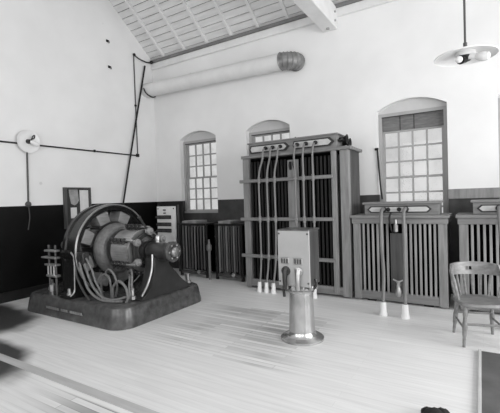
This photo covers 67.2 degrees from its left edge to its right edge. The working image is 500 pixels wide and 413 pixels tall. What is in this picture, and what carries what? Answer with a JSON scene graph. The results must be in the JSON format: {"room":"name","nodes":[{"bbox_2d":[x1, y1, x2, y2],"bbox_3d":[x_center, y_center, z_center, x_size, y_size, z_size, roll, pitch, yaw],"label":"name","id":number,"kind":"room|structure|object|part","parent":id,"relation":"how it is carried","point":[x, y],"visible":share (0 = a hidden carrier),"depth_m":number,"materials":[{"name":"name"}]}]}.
{"room":"electrical room","nodes":[
{"label":"electrical room","id":0,"kind":"room"},
{"bbox_2d":[0,0,157,293],"bbox_3d":[-4.767,-2.628,5.169,0.280,8.443,9.000,-1,1,32],"label":"wall","id":1,"kind":"structure","parent":0,"point":[57,83],"depth_m":6.96,"materials":[{"name":"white paint"}]},
{"bbox_2d":[17,130,39,152],"bbox_3d":[-3.750,-1.103,6.372,0.337,0.384,0.214,-2,1,-29],"label":"lamp","id":2,"kind":"object","parent":1,"relation":"attached to","point":[28,141],"visible":1,"depth_m":6.35,"materials":[{"name":"white ceramic"}]},
{"bbox_3d":[-3.639,-1.066,6.356,0.071,0.100,0.145,-1,2,41],"label":"bulb","id":3,"kind":"part","parent":2,"relation":"part of","materials":[{"name":"white glass"}]},
{"bbox_2d":[25,152,31,229],"bbox_3d":[-3.772,-0.281,6.395,0.055,1.362,0.100,-1,1,32],"label":"conduit","id":4,"kind":"object","parent":1,"relation":"attached to","point":[28,204],"visible":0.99,"depth_m":6.39,"materials":[{"name":"grey metal"}]},
{"bbox_2d":[0,280,62,303],"bbox_3d":[-4.504,1.508,5.172,0.030,0.160,9.000,-1,1,32],"label":"baseboard","id":5,"kind":"structure","parent":1,"relation":"attached to","point":[10,296],"depth_m":6.25,"materials":[{"name":"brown wood"}]},
{"bbox_2d":[0,140,138,156],"bbox_3d":[-4.692,-1.008,4.929,0.043,0.070,8.360,-1,1,32],"label":"conduit","id":6,"kind":"object","parent":1,"relation":"attached to","point":[136,155],"visible":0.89,"depth_m":7.18,"materials":[{"name":"black metal"}]},
{"bbox_2d":[62,187,91,228],"bbox_3d":[-3.284,0.022,7.176,0.060,0.770,0.550,-1,1,32],"label":"notice board","id":7,"kind":"object","parent":1,"relation":"attached to","point":[67,205],"visible":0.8,"depth_m":7.02,"materials":[{"name":"grey wood"}]},
{"bbox_2d":[69,190,78,204],"bbox_3d":[-3.328,-0.170,7.107,0.002,0.300,0.200,-1,1,32],"label":"paper sheet","id":8,"kind":"object","parent":7,"relation":"attached to","point":[73,194],"visible":1,"depth_m":7.11,"materials":[{"name":"grey paper"}]},
{"bbox_2d":[71,207,76,217],"bbox_3d":[-3.325,0.120,7.102,0.002,0.200,0.125,-1,1,32],"label":"paper sheet","id":9,"kind":"object","parent":7,"relation":"attached to","point":[73,210],"visible":0.79,"depth_m":7.09,"materials":[{"name":"white paper"}]},
{"bbox_2d":[79,190,88,211],"bbox_3d":[-3.212,-0.058,7.292,0.002,0.520,0.188,-1,1,32],"label":"paper sheet","id":10,"kind":"object","parent":7,"relation":"attached to","point":[84,202],"visible":0.64,"depth_m":7.28,"materials":[{"name":"white paper"}]},
{"bbox_2d":[133,53,152,153],"bbox_3d":[-2.407,-2.314,8.599,0.079,2.241,0.520,-1,2,42],"label":"conduit","id":11,"kind":"object","parent":1,"relation":"attached to","point":[134,54],"visible":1,"depth_m":8.43,"materials":[{"name":"grey metal"}]},
{"bbox_2d":[109,0,346,59],"bbox_3d":[0.986,-5.253,4.235,11.184,3.710,4.652,-1,1,32],"label":"ceiling","id":12,"kind":"structure","parent":0,"point":[240,14],"depth_m":7.69,"materials":[{"name":"white wood"}]},
{"bbox_2d":[124,0,164,56],"bbox_3d":[-3.182,-5.123,6.749,0.055,3.628,4.563,-1,1,32],"label":"trim","id":13,"kind":"structure","parent":12,"relation":"attached to","point":[135,14],"depth_m":8.15,"materials":[{"name":"white wood"}]},
{"bbox_2d":[152,0,185,50],"bbox_3d":[-2.645,-5.133,6.419,0.055,3.628,4.563,-1,1,32],"label":"trim","id":14,"kind":"structure","parent":12,"relation":"attached to","point":[156,4],"depth_m":7.88,"materials":[{"name":"white wood"}]},
{"bbox_2d":[181,0,208,43],"bbox_3d":[-2.108,-5.143,6.089,0.055,3.628,4.563,-1,1,32],"label":"trim","id":15,"kind":"structure","parent":12,"relation":"attached to","point":[187,8],"depth_m":7.63,"materials":[{"name":"white wood"}]},
{"bbox_2d":[212,0,232,35],"bbox_3d":[-1.572,-5.154,5.760,0.055,3.628,4.563,-1,1,32],"label":"trim","id":16,"kind":"structure","parent":12,"relation":"attached to","point":[219,11],"depth_m":7.38,"materials":[{"name":"white wood"}]},
{"bbox_2d":[244,0,259,27],"bbox_3d":[-1.035,-5.164,5.430,0.055,3.628,4.563,-1,1,32],"label":"trim","id":17,"kind":"structure","parent":12,"relation":"attached to","point":[249,7],"depth_m":7.12,"materials":[{"name":"white wood"}]},
{"bbox_2d":[279,0,288,18],"bbox_3d":[-0.498,-5.174,5.100,0.055,3.628,4.563,-1,1,32],"label":"trim","id":18,"kind":"structure","parent":12,"relation":"attached to","point":[281,2],"depth_m":6.86,"materials":[{"name":"white wood"}]},
{"bbox_2d":[434,0,498,66],"bbox_3d":[2.209,-3.231,3.915,0.598,3.521,0.598,-1,1,32],"label":"pendant lamp","id":19,"kind":"object","parent":12,"relation":"hanging from","point":[465,55],"visible":1,"depth_m":3.89,"materials":[{"name":"grey metal"}]},
{"bbox_2d":[455,54,470,64],"bbox_3d":[2.239,-1.543,3.932,0.161,0.119,0.216,-1,1,32],"label":"socket","id":20,"kind":"object","parent":19,"relation":"attached to","point":[459,58],"depth_m":3.89,"materials":[{"name":"black metal"}]},
{"bbox_3d":[2.206,-3.317,3.914,0.022,3.349,0.022,-1,1,32],"label":"rod","id":21,"kind":"part","parent":19,"relation":"part of","materials":[{"name":"grey metal"}]},
{"bbox_3d":[2.261,-1.601,3.949,0.598,0.065,0.598,-1,1,32],"label":"lamp shade","id":22,"kind":"part","parent":19,"relation":"part of","materials":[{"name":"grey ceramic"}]},
{"bbox_2d":[468,51,490,60],"bbox_3d":[2.329,-1.528,3.829,0.204,0.114,0.129,-1,1,32],"label":"bulb","id":23,"kind":"object","parent":19,"relation":"attached to","point":[483,55],"depth_m":3.80,"materials":[{"name":"white glass"}]},
{"bbox_2d":[0,268,499,412],"bbox_3d":[-0.003,1.602,2.414,11.184,0.200,9.600,-1,1,32],"label":"floor","id":24,"kind":"structure","parent":0,"point":[223,352],"depth_m":3.63,"materials":[{"name":"grey wood"}]},
{"bbox_2d":[0,353,158,412],"bbox_3d":[-1.085,1.522,2.963,8.000,0.006,0.090,-1,1,32],"label":"trim","id":25,"kind":"structure","parent":24,"relation":"on","point":[127,405],"depth_m":3.17,"materials":[{"name":"grey wood"}]},
{"bbox_2d":[28,204,200,330],"bbox_3d":[-2.030,0.728,5.720,2.530,1.540,1.688,-1,1,32],"label":"electric generator","id":26,"kind":"object","parent":24,"relation":"on","point":[118,275],"visible":1,"depth_m":5.21,"materials":[{"name":"metal"}]},
{"bbox_2d":[41,256,59,258],"bbox_3d":[-2.857,0.731,5.386,0.350,0.024,0.080,-1,1,32],"label":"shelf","id":27,"kind":"object","parent":26,"relation":"attached to","point":[47,257],"depth_m":5.33,"materials":[{"name":"grey metal"}]},
{"bbox_2d":[44,249,59,251],"bbox_3d":[-2.826,0.630,5.363,0.270,0.024,0.080,-1,1,32],"label":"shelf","id":28,"kind":"object","parent":26,"relation":"attached to","point":[47,250],"depth_m":5.32,"materials":[{"name":"grey metal"}]},
{"bbox_2d":[50,283,55,294],"bbox_3d":[-2.856,1.190,5.440,0.090,0.160,0.088,-1,1,32],"label":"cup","id":29,"kind":"object","parent":26,"relation":"on","point":[52,285],"depth_m":5.41,"materials":[{"name":"grey metal"}]},
{"bbox_2d":[45,263,60,266],"bbox_3d":[-2.819,0.830,5.367,0.270,0.024,0.080,-1,1,32],"label":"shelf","id":30,"kind":"object","parent":26,"relation":"attached to","point":[48,264],"depth_m":5.32,"materials":[{"name":"grey metal"}]},
{"bbox_3d":[-2.523,1.399,5.078,0.820,0.055,0.018,-1,1,32],"label":"name plate","id":31,"kind":"part","parent":26,"relation":"part of","materials":[{"name":"metal"}]},
{"bbox_3d":[-1.514,0.489,5.077,0.090,0.108,0.110,-1,1,32],"label":"arm knob","id":32,"kind":"part","parent":26,"relation":"part of","materials":[{"name":"grey metal"}]},
{"bbox_3d":[-1.505,0.759,5.082,0.090,0.108,0.110,-1,1,32],"label":"arm knob","id":33,"kind":"part","parent":26,"relation":"part of","materials":[{"name":"grey metal"}]},
{"bbox_3d":[-1.468,0.285,5.270,0.051,0.324,0.228,-1,2,42],"label":"rocker lever","id":34,"kind":"part","parent":26,"relation":"part of","materials":[{"name":"grey metal"}]},
{"bbox_3d":[-1.396,0.346,5.273,0.090,0.108,0.110,-1,1,32],"label":"arm knob","id":35,"kind":"part","parent":26,"relation":"part of","materials":[{"name":"grey metal"}]},
{"bbox_3d":[-1.278,0.447,5.204,0.070,0.105,0.068,-1,1,32],"label":"oil lid","id":36,"kind":"part","parent":26,"relation":"part of","materials":[{"name":"silver metal"}]},
{"bbox_3d":[-1.269,0.473,5.475,0.090,0.108,0.110,-1,1,32],"label":"arm knob","id":37,"kind":"part","parent":26,"relation":"part of","materials":[{"name":"grey metal"}]},
{"bbox_2d":[122,66,145,204],"bbox_3d":[-2.625,-0.875,8.176,0.052,4.689,1.224,-1,1,28],"label":"rod","id":38,"kind":"object","parent":24,"relation":"on","point":[144,66],"visible":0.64,"depth_m":8.29,"materials":[{"name":"black metal"}]},
{"bbox_2d":[155,201,183,270],"bbox_3d":[-1.797,0.660,8.383,0.740,1.550,0.162,-1,1,32],"label":"switchboard","id":39,"kind":"object","parent":24,"relation":"on","point":[169,213],"visible":0.68,"depth_m":8.33,"materials":[{"name":"white metal"}]},
{"bbox_3d":[-1.859,0.442,8.414,0.550,0.890,0.040,-1,1,32],"label":"marble panel","id":40,"kind":"part","parent":39,"relation":"part of","materials":[{"name":"white stone"}]},
{"bbox_3d":[-1.552,0.695,8.294,0.050,1.470,0.060,-1,1,32],"label":"angle post","id":41,"kind":"part","parent":39,"relation":"part of","materials":[{"name":"grey metal"}]},
{"bbox_2d":[178,220,222,277],"bbox_3d":[-1.040,0.853,7.833,0.720,1.140,0.560,-1,1,32],"label":"bank","id":42,"kind":"object","parent":24,"relation":"on","point":[202,231],"visible":0.92,"depth_m":7.74,"materials":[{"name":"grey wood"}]},
{"bbox_3d":[-1.431,0.910,7.835,0.050,1.050,0.050,-1,1,32],"label":"post","id":43,"kind":"part","parent":42,"relation":"part of","materials":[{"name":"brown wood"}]},
{"bbox_3d":[-1.130,1.339,7.671,0.620,0.060,0.045,-1,1,32],"label":"rail","id":44,"kind":"part","parent":42,"relation":"part of","materials":[{"name":"grey wood"}]},
{"bbox_3d":[-0.860,0.899,7.484,0.050,1.050,0.050,-1,1,32],"label":"post","id":45,"kind":"part","parent":42,"relation":"part of","materials":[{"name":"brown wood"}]},
{"bbox_3d":[-0.620,0.884,7.876,0.050,1.050,0.050,-1,1,32],"label":"post","id":46,"kind":"part","parent":42,"relation":"part of","materials":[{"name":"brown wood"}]},
{"bbox_2d":[207,240,211,279],"bbox_3d":[-0.790,1.035,7.335,0.100,0.780,0.098,-1,1,32],"label":"standpipe","id":47,"kind":"object","parent":24,"relation":"on","point":[209,247],"visible":1,"depth_m":7.31,"materials":[{"name":"grey metal"}]},
{"bbox_2d":[214,220,245,281],"bbox_3d":[-0.290,0.839,7.373,0.640,1.140,0.560,-1,1,32],"label":"bank","id":48,"kind":"object","parent":24,"relation":"on","point":[233,230],"visible":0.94,"depth_m":7.22,"materials":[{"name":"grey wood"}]},
{"bbox_3d":[-0.647,0.895,7.354,0.050,1.050,0.050,-1,1,32],"label":"post","id":49,"kind":"part","parent":48,"relation":"part of","materials":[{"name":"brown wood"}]},
{"bbox_3d":[-0.381,1.325,7.210,0.540,0.060,0.045,-1,1,32],"label":"rail","id":50,"kind":"part","parent":48,"relation":"part of","materials":[{"name":"grey wood"}]},
{"bbox_3d":[-0.144,0.886,7.045,0.050,1.050,0.050,-1,1,32],"label":"post","id":51,"kind":"part","parent":48,"relation":"part of","materials":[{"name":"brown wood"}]},
{"bbox_2d":[239,132,361,298],"bbox_3d":[0.798,0.115,6.258,1.955,2.562,0.832,-1,1,32],"label":"tall cabinet","id":52,"kind":"object","parent":24,"relation":"on","point":[314,180],"visible":0.83,"depth_m":5.99,"materials":[{"name":"black"}]},
{"bbox_3d":[-0.026,0.286,6.578,0.120,2.220,0.080,-1,1,32],"label":"post","id":53,"kind":"part","parent":52,"relation":"part of","materials":[{"name":"grey wood"}]},
{"bbox_3d":[0.305,-0.980,6.315,0.680,0.090,0.016,-1,1,32],"label":"terminal plate","id":54,"kind":"part","parent":52,"relation":"part of","materials":[{"name":"stone"}]},
{"bbox_2d":[251,159,287,280],"bbox_3d":[0.334,0.244,6.362,0.670,2.030,0.030,-1,1,32],"label":"grille","id":55,"kind":"object","parent":52,"relation":"attached to","point":[281,168],"depth_m":6.39,"materials":[{"name":"black metal"}]},
{"bbox_3d":[0.640,-0.987,6.121,1.515,0.135,0.020,-1,1,32],"label":"moulding","id":56,"kind":"part","parent":52,"relation":"part of","materials":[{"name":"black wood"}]},
{"bbox_3d":[0.707,1.302,6.172,1.760,0.120,0.075,-1,1,32],"label":"rail","id":57,"kind":"part","parent":52,"relation":"part of","materials":[{"name":"grey wood"}]},
{"bbox_3d":[0.972,-0.993,5.905,0.625,0.090,0.016,-1,1,32],"label":"terminal plate","id":58,"kind":"part","parent":52,"relation":"part of","materials":[{"name":"metal"}]},
{"bbox_2d":[300,155,333,285],"bbox_3d":[1.051,0.230,5.921,0.493,2.030,0.030,-1,1,32],"label":"grille","id":59,"kind":"object","parent":52,"relation":"attached to","point":[322,163],"depth_m":5.89,"materials":[{"name":"black metal"}]},
{"bbox_3d":[1.310,0.226,5.744,0.080,2.210,0.080,-1,1,32],"label":"post","id":60,"kind":"part","parent":52,"relation":"part of","materials":[{"name":"grey wood"}]},
{"bbox_2d":[338,154,342,286],"bbox_3d":[1.380,0.224,5.730,0.022,2.030,0.030,-1,1,32],"label":"grille","id":61,"kind":"object","parent":52,"relation":"attached to","point":[339,188],"depth_m":5.73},
{"bbox_3d":[1.460,0.257,5.683,0.130,2.220,0.110,-1,1,32],"label":"post","id":62,"kind":"part","parent":52,"relation":"part of","materials":[{"name":"grey wood"}]},
{"bbox_3d":[1.652,0.207,5.891,0.016,2.140,0.440,-1,1,32],"label":"panel","id":63,"kind":"part","parent":52,"relation":"part of","materials":[{"name":"grey wood"}]},
{"bbox_3d":[1.762,0.239,6.107,0.060,2.220,0.050,-1,1,32],"label":"post","id":64,"kind":"part","parent":52,"relation":"part of","materials":[{"name":"grey wood"}]},
{"bbox_2d":[277,227,323,345],"bbox_3d":[0.558,0.843,4.129,0.470,1.210,0.470,-1,1,32],"label":"pedestal","id":65,"kind":"object","parent":24,"relation":"on","point":[298,247],"visible":1,"depth_m":4.00,"materials":[{"name":"metal"}]},
{"bbox_3d":[0.375,0.761,4.015,0.102,0.244,0.078,-1,1,32],"label":"handle","id":66,"kind":"part","parent":65,"relation":"part of","materials":[{"name":"grey metal"}]},
{"bbox_3d":[0.464,0.551,3.993,0.367,0.595,0.016,-1,1,32],"label":"panel","id":67,"kind":"part","parent":65,"relation":"part of","materials":[{"name":"grey metal"}]},
{"bbox_3d":[0.528,0.249,4.106,0.367,0.020,0.300,-1,1,32],"label":"lid","id":68,"kind":"part","parent":65,"relation":"part of","materials":[{"name":"grey metal"}]},
{"bbox_3d":[0.502,0.759,3.937,0.102,0.244,0.078,-1,1,32],"label":"handle","id":69,"kind":"part","parent":65,"relation":"part of","materials":[{"name":"metal"}]},
{"bbox_2d":[350,200,451,318],"bbox_3d":[2.060,0.657,5.258,1.310,1.440,1.232,-1,1,32],"label":"cabinet","id":70,"kind":"object","parent":24,"relation":"on","point":[402,248],"visible":1,"depth_m":5.22,"materials":[{"name":"grey"}]},
{"bbox_3d":[1.615,0.804,5.613,0.105,1.120,0.085,-1,1,32],"label":"post","id":71,"kind":"part","parent":70,"relation":"part of","materials":[{"name":"grey wood"}]},
{"bbox_2d":[362,224,389,292],"bbox_3d":[1.830,0.741,5.463,0.363,1.000,0.030,-1,1,32],"label":"grille","id":72,"kind":"object","parent":70,"relation":"attached to","point":[371,257],"depth_m":5.49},
{"bbox_2d":[388,212,397,232],"bbox_3d":[2.002,0.226,5.256,0.127,0.301,0.043,-1,1,18],"label":"handle","id":73,"kind":"object","parent":70,"relation":"on","point":[392,219],"depth_m":5.25,"materials":[{"name":"white ceramic"}]},
{"bbox_3d":[2.088,0.040,5.303,0.800,0.065,0.015,-1,1,32],"label":"terminal plate","id":74,"kind":"part","parent":70,"relation":"part of","materials":[{"name":"stone"}]},
{"bbox_3d":[2.091,0.040,5.309,0.860,0.095,0.016,-1,1,32],"label":"moulding","id":75,"kind":"part","parent":70,"relation":"part of","materials":[{"name":"black wood"}]},
{"bbox_3d":[2.199,0.133,5.500,1.310,0.040,0.640,-1,1,32],"label":"cornice","id":76,"kind":"part","parent":70,"relation":"part of","materials":[{"name":"grey wood"}]},
{"bbox_3d":[2.111,1.285,5.321,1.060,0.120,0.055,-1,1,32],"label":"rail","id":77,"kind":"part","parent":70,"relation":"part of","materials":[{"name":"grey wood"}]},
{"bbox_3d":[2.202,0.193,5.503,1.270,0.080,0.585,-1,1,32],"label":"frieze rail","id":78,"kind":"part","parent":70,"relation":"part of","materials":[{"name":"grey wood"}]},
{"bbox_2d":[406,224,437,296],"bbox_3d":[2.339,0.731,5.151,0.394,1.000,0.030,-1,1,32],"label":"grille","id":79,"kind":"object","parent":70,"relation":"attached to","point":[421,239],"depth_m":5.15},
{"bbox_3d":[2.582,0.786,5.018,0.105,1.120,0.085,-1,1,32],"label":"post","id":80,"kind":"part","parent":70,"relation":"part of","materials":[{"name":"grey wood"}]},
{"bbox_3d":[2.758,0.756,5.226,0.020,1.080,0.445,-1,1,32],"label":"panel","id":81,"kind":"part","parent":70,"relation":"part of","materials":[{"name":"grey wood"}]},
{"bbox_2d":[421,406,449,412],"bbox_3d":[1.247,1.405,2.526,0.198,0.110,0.185,-1,1,32],"label":"cloth bundle","id":82,"kind":"object","parent":24,"relation":"on","point":[426,409],"visible":1,"depth_m":2.52,"materials":[{"name":"black fabric"}]},
{"bbox_2d":[449,261,499,347],"bbox_3d":[2.382,1.004,3.920,0.526,0.788,0.490,-2,1,15],"label":"wooden chair","id":83,"kind":"object","parent":24,"relation":"on","point":[472,301],"visible":1,"depth_m":4.01,"materials":[{"name":"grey wood"}]},
{"bbox_3d":[2.153,0.819,3.978,0.059,0.309,0.170,-2,1,2],"label":"arm","id":84,"kind":"part","parent":83,"relation":"part of","materials":[{"name":"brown wood"}]},
{"bbox_3d":[2.258,1.189,4.129,0.048,0.415,0.099,-2,1,-6],"label":"leg","id":85,"kind":"part","parent":83,"relation":"part of","materials":[{"name":"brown wood"}]},
{"bbox_3d":[2.160,1.200,3.780,0.107,0.416,0.047,-3,2,-41],"label":"leg","id":86,"kind":"part","parent":83,"relation":"part of","materials":[{"name":"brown wood"}]},
{"bbox_3d":[2.410,0.671,4.062,0.492,0.130,0.182,-2,1,15],"label":"crest rail","id":87,"kind":"part","parent":83,"relation":"part of","materials":[{"name":"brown wood"}]},
{"bbox_3d":[2.377,0.987,3.905,0.450,0.047,0.430,-2,1,15],"label":"seat","id":88,"kind":"part","parent":83,"relation":"part of","materials":[{"name":"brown wood"}]},
{"bbox_3d":[2.600,1.180,4.040,0.048,0.415,0.099,-1,1,36],"label":"leg","id":89,"kind":"part","parent":83,"relation":"part of","materials":[{"name":"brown wood"}]},
{"bbox_2d":[455,199,499,312],"bbox_3d":[3.234,0.635,4.537,1.310,1.440,1.232,-1,1,32],"label":"cabinet","id":90,"kind":"object","parent":24,"relation":"on","point":[479,230],"visible":0.73,"depth_m":4.78,"materials":[{"name":"grey wood"}]},
{"bbox_3d":[2.789,0.782,4.891,0.105,1.120,0.085,-1,1,32],"label":"post","id":91,"kind":"part","parent":90,"relation":"part of","materials":[{"name":"grey wood"}]},
{"bbox_3d":[3.373,0.110,4.779,1.310,0.040,0.640,-1,1,32],"label":"cornice","id":92,"kind":"part","parent":90,"relation":"part of","materials":[{"name":"grey wood"}]},
{"bbox_3d":[3.376,0.170,4.782,1.270,0.080,0.585,-1,1,32],"label":"frieze rail","id":93,"kind":"part","parent":90,"relation":"part of","materials":[{"name":"grey wood"}]},
{"bbox_3d":[3.285,1.262,4.600,1.060,0.120,0.055,-1,1,32],"label":"rail","id":94,"kind":"part","parent":90,"relation":"part of","materials":[{"name":"grey wood"}]},
{"bbox_2d":[471,224,499,297],"bbox_3d":[3.004,0.718,4.742,0.363,1.000,0.030,-1,1,32],"label":"grille","id":95,"kind":"object","parent":90,"relation":"attached to","point":[485,246],"depth_m":4.77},
{"bbox_3d":[3.262,0.018,4.582,0.800,0.065,0.015,-1,1,32],"label":"terminal plate","id":96,"kind":"part","parent":90,"relation":"part of","materials":[{"name":"stone"}]},
{"bbox_3d":[3.265,0.018,4.588,0.860,0.095,0.016,-1,1,32],"label":"moulding","id":97,"kind":"part","parent":90,"relation":"part of","materials":[{"name":"black wood"}]},
{"bbox_2d":[477,349,499,412],"bbox_3d":[2.202,1.416,2.532,1.145,0.026,1.920,-1,1,32],"label":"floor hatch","id":98,"kind":"object","parent":24,"relation":"on","point":[488,362],"visible":1,"depth_m":3.01,"materials":[{"name":"metal"}]},
{"bbox_2d":[153,0,499,282],"bbox_3d":[2.342,-1.089,6.314,11.184,4.870,0.280,-1,1,32],"label":"wall","id":99,"kind":"structure","parent":0,"point":[377,58],"depth_m":6.43,"materials":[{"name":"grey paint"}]},
{"bbox_2d":[183,131,217,212],"bbox_3d":[-1.062,-0.765,8.430,1.010,1.810,0.142,-1,1,32],"label":"window","id":100,"kind":"structure","parent":99,"relation":"in","point":[204,137],"depth_m":8.49,"materials":[{"name":"grey wood"}]},
{"bbox_3d":[-1.049,-1.037,8.459,0.900,0.798,0.035,-1,1,32],"label":"sash","id":101,"kind":"part","parent":100,"relation":"part of","materials":[{"name":"white glass"}]},
{"bbox_3d":[-1.046,-0.286,8.441,0.900,0.772,0.035,-1,1,32],"label":"sash","id":102,"kind":"part","parent":100,"relation":"part of","materials":[{"name":"white glass"}]},
{"bbox_2d":[141,51,304,97],"bbox_3d":[-0.766,-2.661,7.697,3.896,0.402,0.387,-1,1,30],"label":"duct","id":103,"kind":"object","parent":99,"relation":"attached to","point":[294,61],"visible":1,"depth_m":7.36,"materials":[{"name":"white metal"}]},
{"bbox_2d":[151,0,361,62],"bbox_3d":[2.170,-3.478,6.107,10.584,0.062,0.090,-1,1,32],"label":"trim","id":104,"kind":"structure","parent":99,"relation":"attached to","point":[344,3],"depth_m":7.44,"materials":[{"name":"grey wood"}]},
{"bbox_2d":[249,121,289,142],"bbox_3d":[0.437,-0.793,7.508,0.970,1.810,0.142,-1,1,32],"label":"window","id":105,"kind":"structure","parent":99,"relation":"in","point":[271,128],"depth_m":7.49,"materials":[{"name":"black wood"}]},
{"bbox_3d":[0.450,-1.066,7.538,0.860,0.798,0.035,-1,1,32],"label":"sash","id":106,"kind":"part","parent":105,"relation":"part of","materials":[{"name":"white glass"}]},
{"bbox_2d":[151,0,396,69],"bbox_3d":[2.181,-3.377,6.122,10.584,0.140,0.060,-1,1,32],"label":"trim","id":107,"kind":"structure","parent":99,"relation":"attached to","point":[364,4],"depth_m":7.28,"materials":[{"name":"white wood"}]},
{"bbox_2d":[169,261,458,293],"bbox_3d":[2.349,1.269,6.223,10.554,0.160,0.030,-1,1,32],"label":"baseboard","id":108,"kind":"structure","parent":99,"relation":"attached to","point":[175,264],"depth_m":8.66,"materials":[{"name":"grey wood"}]},
{"bbox_2d":[375,148,382,199],"bbox_3d":[2.149,-0.546,6.268,0.121,0.862,0.037,-1,2,40],"label":"pole","id":109,"kind":"object","parent":99,"relation":"attached to","point":[377,149],"visible":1,"depth_m":6.25,"materials":[{"name":"black metal"}]},
{"bbox_2d":[378,99,448,212],"bbox_3d":[2.660,-0.711,6.147,1.040,2.060,0.142,-1,1,32],"label":"window","id":110,"kind":"structure","parent":99,"relation":"in","point":[411,115],"depth_m":6.12,"materials":[{"name":"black wood"}]},
{"bbox_3d":[2.651,-1.390,6.154,0.922,0.233,0.030,-1,1,32],"label":"board panel","id":111,"kind":"part","parent":110,"relation":"part of","materials":[{"name":"grey wood"}]},
{"bbox_3d":[2.677,-0.873,6.179,0.930,0.798,0.035,-1,1,32],"label":"sash","id":112,"kind":"part","parent":110,"relation":"part of","materials":[{"name":"white glass"}]},
{"bbox_3d":[2.680,-0.115,6.161,0.930,0.787,0.035,-1,1,32],"label":"sash","id":113,"kind":"part","parent":110,"relation":"part of","materials":[{"name":"white glass"}]},
{"bbox_2d":[448,187,499,198],"bbox_3d":[4.910,-0.225,4.588,4.430,0.150,0.035,-1,1,32],"label":"trim","id":114,"kind":"structure","parent":99,"relation":"attached to","point":[469,193],"depth_m":5.55,"materials":[{"name":"grey wood"}]},
{"bbox_2d":[498,95,499,186],"bbox_3d":[4.075,-0.863,5.273,0.990,1.810,0.142,-1,1,32],"label":"window","id":115,"kind":"structure","parent":99,"relation":"in","point":[499,95],"depth_m":5.49,"materials":[{"name":"black wood"}]},
{"bbox_3d":[-2.509,-0.773,-1.591,11.184,4.870,0.280,-1,1,32],"label":"wall","id":116,"kind":"structure","parent":0,"visible":0},
{"bbox_2d":[292,0,337,31],"bbox_3d":[-0.927,-3.115,2.791,0.280,0.390,8.998,-1,1,32],"label":"beam","id":117,"kind":"structure","parent":116,"relation":"attached to","point":[322,13],"depth_m":6.09,"materials":[{"name":"white wood"}]}
]}

